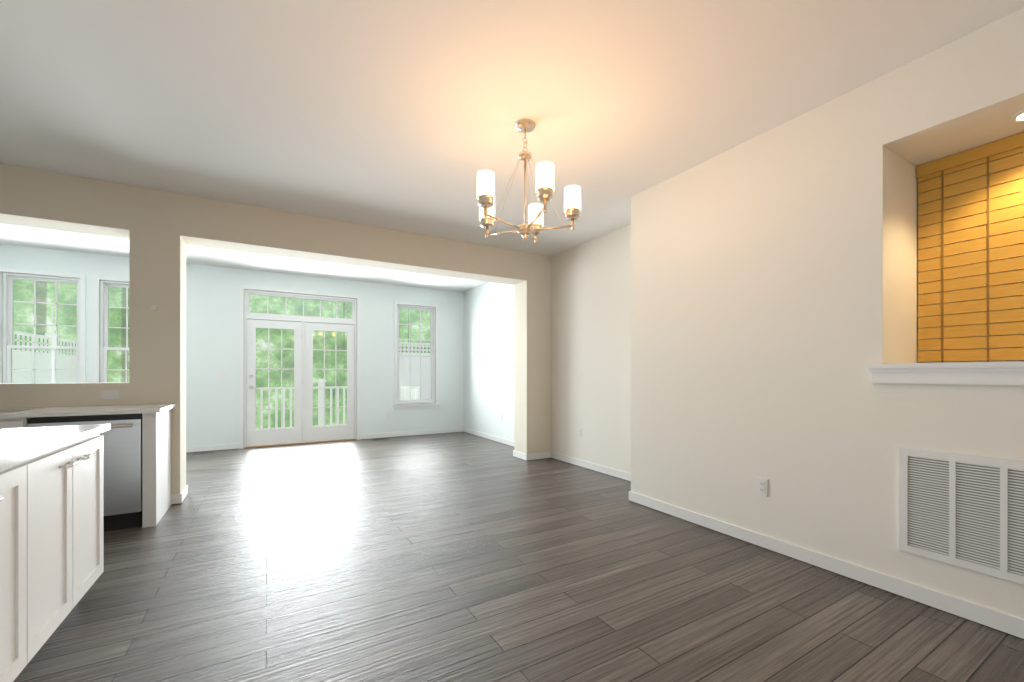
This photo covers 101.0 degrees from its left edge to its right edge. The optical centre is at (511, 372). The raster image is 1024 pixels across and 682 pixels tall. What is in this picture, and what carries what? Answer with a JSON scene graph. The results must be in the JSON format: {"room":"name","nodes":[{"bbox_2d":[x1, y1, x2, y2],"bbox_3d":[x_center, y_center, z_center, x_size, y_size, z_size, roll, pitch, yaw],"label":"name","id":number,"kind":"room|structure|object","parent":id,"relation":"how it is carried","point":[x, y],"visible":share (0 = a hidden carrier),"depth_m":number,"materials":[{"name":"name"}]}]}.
{"room":"kitchen","nodes":[
{"label":"kitchen","id":0,"kind":"room"},
{"bbox_2d":[0,267,85,382],"bbox_3d":[-6.010,-0.319,5.426,0.850,1.955,0.235,0,0,-30],"label":"window","id":1,"kind":"structure","parent":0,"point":[9,320],"depth_m":5.40,"materials":[{"name":"white"}]},
{"bbox_2d":[94,275,128,382],"bbox_3d":[-5.241,-0.319,5.873,0.850,1.955,0.235,0,0,-30],"label":"window","id":2,"kind":"structure","parent":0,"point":[105,348],"depth_m":5.70,"materials":[{"name":"white"}]},
{"bbox_2d":[0,244,463,446],"bbox_3d":[-3.958,-0.216,6.652,7.150,2.740,0.200,0,0,-30],"label":"wall","id":3,"kind":"structure","parent":0,"point":[212,343],"depth_m":6.40,"materials":[{"name":"white paint"}]},
{"bbox_2d":[186,443,238,452],"bbox_3d":[-5.506,1.111,5.629,3.145,0.085,0.013,0,0,-30],"label":"baseboard","id":4,"kind":"structure","parent":3,"relation":"attached to","point":[236,445],"depth_m":6.24,"materials":[{"name":"white wood"}]},
{"bbox_2d":[239,285,359,448],"bbox_3d":[-3.386,-0.093,6.861,1.760,2.495,0.013,0,0,-30],"label":"door frame","id":5,"kind":"structure","parent":3,"relation":"attached to","point":[241,365],"depth_m":6.45,"materials":[{"name":"white wood"}]},
{"bbox_2d":[244,289,356,447],"bbox_3d":[-3.431,-0.064,6.939,1.642,2.436,0.214,0,0,-30],"label":"french door","id":6,"kind":"structure","parent":3,"relation":"in","point":[303,430],"depth_m":6.87,"materials":[{"name":"white wood"}]},
{"bbox_2d":[360,427,462,438],"bbox_3d":[-1.798,1.111,7.786,1.915,0.085,0.013,0,0,-30],"label":"baseboard","id":7,"kind":"structure","parent":3,"relation":"attached to","point":[450,430],"depth_m":7.73,"materials":[{"name":"white wood"}]},
{"bbox_2d":[0,163,550,494],"bbox_3d":[-2.985,-0.216,3.886,7.950,2.740,0.320,0,0,-30],"label":"wall","id":8,"kind":"structure","parent":0,"point":[160,230],"depth_m":3.75,"materials":[{"name":"beige paint"}]},
{"bbox_2d":[101,390,119,398],"bbox_3d":[-3.330,0.179,3.495,0.116,0.072,0.008,0,0,-30],"label":"outlet","id":9,"kind":"object","parent":8,"relation":"attached to","point":[110,394],"visible":1,"depth_m":3.49,"materials":[{"name":"white plastic"}]},
{"bbox_2d":[171,491,182,504],"bbox_3d":[-3.073,1.111,3.642,0.353,0.085,0.013,0,0,-30],"label":"baseboard","id":10,"kind":"structure","parent":8,"relation":"attached to","point":[176,498],"depth_m":3.71,"materials":[{"name":"white wood"}]},
{"bbox_2d":[183,485,187,499],"bbox_3d":[-3.010,1.111,3.871,0.013,0.085,0.300,0,0,-30],"label":"baseboard","id":11,"kind":"structure","parent":8,"relation":"attached to","point":[185,491],"depth_m":3.90,"materials":[{"name":"white wood"}]},
{"bbox_2d":[513,451,526,460],"bbox_3d":[0.108,1.111,5.686,0.013,0.085,0.300,0,0,-30],"label":"baseboard","id":12,"kind":"structure","parent":8,"relation":"attached to","point":[516,454],"depth_m":5.69,"materials":[{"name":"white wood"}]},
{"bbox_2d":[523,451,550,460],"bbox_3d":[0.347,1.111,5.633,0.373,0.085,0.013,0,0,-30],"label":"baseboard","id":13,"kind":"structure","parent":8,"relation":"attached to","point":[543,455],"depth_m":5.63,"materials":[{"name":"white wood"}]},
{"bbox_2d":[393,301,439,409],"bbox_3d":[-1.801,-0.319,7.875,0.870,1.955,0.235,0,0,-30],"label":"window","id":14,"kind":"structure","parent":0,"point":[412,404],"depth_m":7.86,"materials":[{"name":"white wood"}]},
{"bbox_2d":[0,0,1023,291],"bbox_3d":[-1.720,-1.636,1.712,8.250,0.100,10.990,0,0,-30],"label":"ceiling","id":15,"kind":"structure","parent":0,"point":[398,114],"depth_m":2.40,"materials":[{"name":"white paint"}]},
{"bbox_2d":[477,119,580,243],"bbox_3d":[0.076,-1.212,2.679,0.679,0.746,0.683,0,0,-30],"label":"chandelier","id":16,"kind":"object","parent":15,"relation":"hanging from","point":[544,189],"visible":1,"depth_m":2.66,"materials":[{"name":"white glass"}]},
{"bbox_2d":[13,432,1023,681],"bbox_3d":[-1.720,1.204,1.712,8.250,0.100,10.990,0,0,-30],"label":"floor","id":17,"kind":"structure","parent":0,"point":[459,556],"depth_m":2.21,"materials":[{"name":"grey wood"}]},
{"bbox_2d":[0,408,27,427],"bbox_3d":[-3.642,0.726,2.960,0.515,0.855,0.611,0,0,-30],"label":"base cabinet","id":18,"kind":"object","parent":17,"relation":"on","point":[3,423],"depth_m":2.81,"materials":[{"name":"white wood"}]},
{"bbox_2d":[0,456,43,681],"bbox_3d":[-1.970,0.726,0.870,1.070,0.855,0.932,0,0,-30],"label":"base cabinet","id":19,"kind":"object","parent":17,"relation":"on","point":[21,485],"depth_m":1.45,"materials":[{"name":"white wood"}]},
{"bbox_2d":[44,432,107,642],"bbox_3d":[-2.365,0.726,1.549,1.070,0.855,0.883,0,0,-30],"label":"base cabinet","id":20,"kind":"object","parent":17,"relation":"on","point":[76,482],"depth_m":1.84,"materials":[{"name":"white wood"}]},
{"bbox_2d":[0,424,111,467],"bbox_3d":[-2.049,0.284,0.991,1.115,0.030,2.235,0,0,-30],"label":"countertop","id":21,"kind":"structure","parent":20,"relation":"on","point":[17,445],"depth_m":1.76,"materials":[{"name":"white stone"}]},
{"bbox_2d":[28,408,171,530],"bbox_3d":[-3.162,0.726,3.240,0.726,0.855,0.611,0,0,-30],"label":"base cabinet","id":22,"kind":"object","parent":17,"relation":"on","point":[139,446],"depth_m":3.12,"materials":[{"name":"white wood"}]},
{"bbox_2d":[0,404,175,419],"bbox_3d":[-3.799,0.284,2.860,2.310,0.030,0.626,0,0,-30],"label":"countertop","id":23,"kind":"structure","parent":22,"relation":"on","point":[109,410],"depth_m":3.06,"materials":[{"name":"white stone"}]},
{"bbox_2d":[26,408,158,541],"bbox_3d":[-3.144,0.729,3.215,0.592,0.850,0.632,0,0,-30],"label":"dishwasher","id":24,"kind":"object","parent":22,"relation":"in","point":[125,442],"depth_m":3.08,"materials":[{"name":"silver metal"}]},
{"bbox_2d":[190,451,216,454],"bbox_3d":[-4.437,1.152,6.072,0.300,0.004,0.110,0,0,-30],"label":"floor vent","id":25,"kind":"object","parent":17,"relation":"in","point":[203,453],"visible":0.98,"depth_m":6.04,"materials":[{"name":"grey metal"}]},
{"bbox_2d":[464,152,1023,472],"bbox_3d":[1.780,-0.216,3.749,0.150,2.740,10.990,0,0,-30],"label":"wall","id":26,"kind":"structure","parent":0,"point":[591,338],"depth_m":5.24,"materials":[{"name":"white paint"}]},
{"bbox_2d":[463,427,513,446],"bbox_3d":[-0.294,1.111,7.153,0.013,0.085,2.620,0,0,-30],"label":"baseboard","id":27,"kind":"structure","parent":26,"relation":"attached to","point":[498,439],"depth_m":7.30,"materials":[{"name":"white wood"}]},
{"bbox_2d":[551,452,630,481],"bbox_3d":[1.016,1.111,4.901,0.013,0.085,1.950,0,0,-30],"label":"baseboard","id":28,"kind":"structure","parent":26,"relation":"attached to","point":[623,475],"depth_m":4.98,"materials":[{"name":"white wood"}]},
{"bbox_2d":[631,8,1023,618],"bbox_3d":[2.738,-0.216,1.449,0.510,2.740,5.750,0,0,-30],"label":"wall","id":29,"kind":"structure","parent":0,"point":[774,291],"depth_m":2.52,"materials":[{"name":"white paint"}]},
{"bbox_2d":[757,477,767,496],"bbox_3d":[1.655,0.754,2.791,0.010,0.116,0.072,0,0,-30],"label":"electrical outlet","id":30,"kind":"object","parent":29,"relation":"attached to","point":[762,486],"visible":1,"depth_m":2.79,"materials":[{"name":"white plastic"}]},
{"bbox_2d":[629,491,1023,639],"bbox_3d":[2.502,1.111,1.336,0.013,0.085,5.733,0,0,-30],"label":"baseboard","id":31,"kind":"structure","parent":29,"relation":"attached to","point":[1008,624],"depth_m":2.32,"materials":[{"name":"white wood"}]},
{"bbox_2d":[866,361,1023,384],"bbox_3d":[2.483,0.002,1.850,0.544,0.104,1.320,0,0,-30],"label":"trim","id":32,"kind":"structure","parent":29,"relation":"attached to","point":[989,373],"depth_m":2.01,"materials":[{"name":"white wood"}]},
{"bbox_2d":[899,447,1023,584],"bbox_3d":[2.187,0.649,1.874,0.013,0.530,0.720,0,0,-30],"label":"air vent","id":33,"kind":"object","parent":29,"relation":"in","point":[963,511],"visible":1,"depth_m":1.98,"materials":[{"name":"white metal"}]},
{"bbox_2d":[916,132,1023,362],"bbox_3d":[2.693,-0.634,1.972,0.050,1.157,1.192,0,0,-30],"label":"blinds","id":34,"kind":"object","parent":29,"relation":"attached to","point":[988,153],"visible":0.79,"depth_m":2.29,"materials":[{"name":"brown wood"}]},
{"bbox_2d":[1009,110,1023,122],"bbox_3d":[2.432,-1.210,1.965,0.150,0.009,0.150,0,0,-30],"label":"recessed light","id":35,"kind":"object","parent":29,"relation":"in","point":[1017,117],"visible":0.94,"depth_m":2.00,"materials":[{"name":"white"}]},
{"label":"outside","id":36,"kind":"structure","parent":0,"visible":0},
{"bbox_2d":[14,279,429,428],"bbox_3d":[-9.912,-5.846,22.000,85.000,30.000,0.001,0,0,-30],"label":"trees","id":37,"kind":"object","parent":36,"point":[66,319],"depth_m":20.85,"materials":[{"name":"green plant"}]},
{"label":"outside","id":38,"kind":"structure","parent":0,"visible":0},
{"bbox_2d":[12,331,76,382],"bbox_3d":[-7.566,0.504,6.936,0.120,2.300,3.720,0,0,-30],"label":"fence","id":39,"kind":"object","parent":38,"point":[26,361],"depth_m":6.61,"materials":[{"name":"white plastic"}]},
{"bbox_2d":[256,379,419,429],"bbox_3d":[-3.739,0.719,7.716,3.900,1.190,1.400,0,0,-30],"label":"railing","id":40,"kind":"object","parent":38,"point":[321,396],"depth_m":8.36,"materials":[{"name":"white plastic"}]},
{"bbox_2d":[399,342,430,398],"bbox_3d":[-1.471,0.389,11.871,3.720,2.530,0.120,0,0,-30],"label":"fence","id":41,"kind":"object","parent":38,"point":[424,376],"depth_m":11.24,"materials":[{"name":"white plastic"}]}
]}

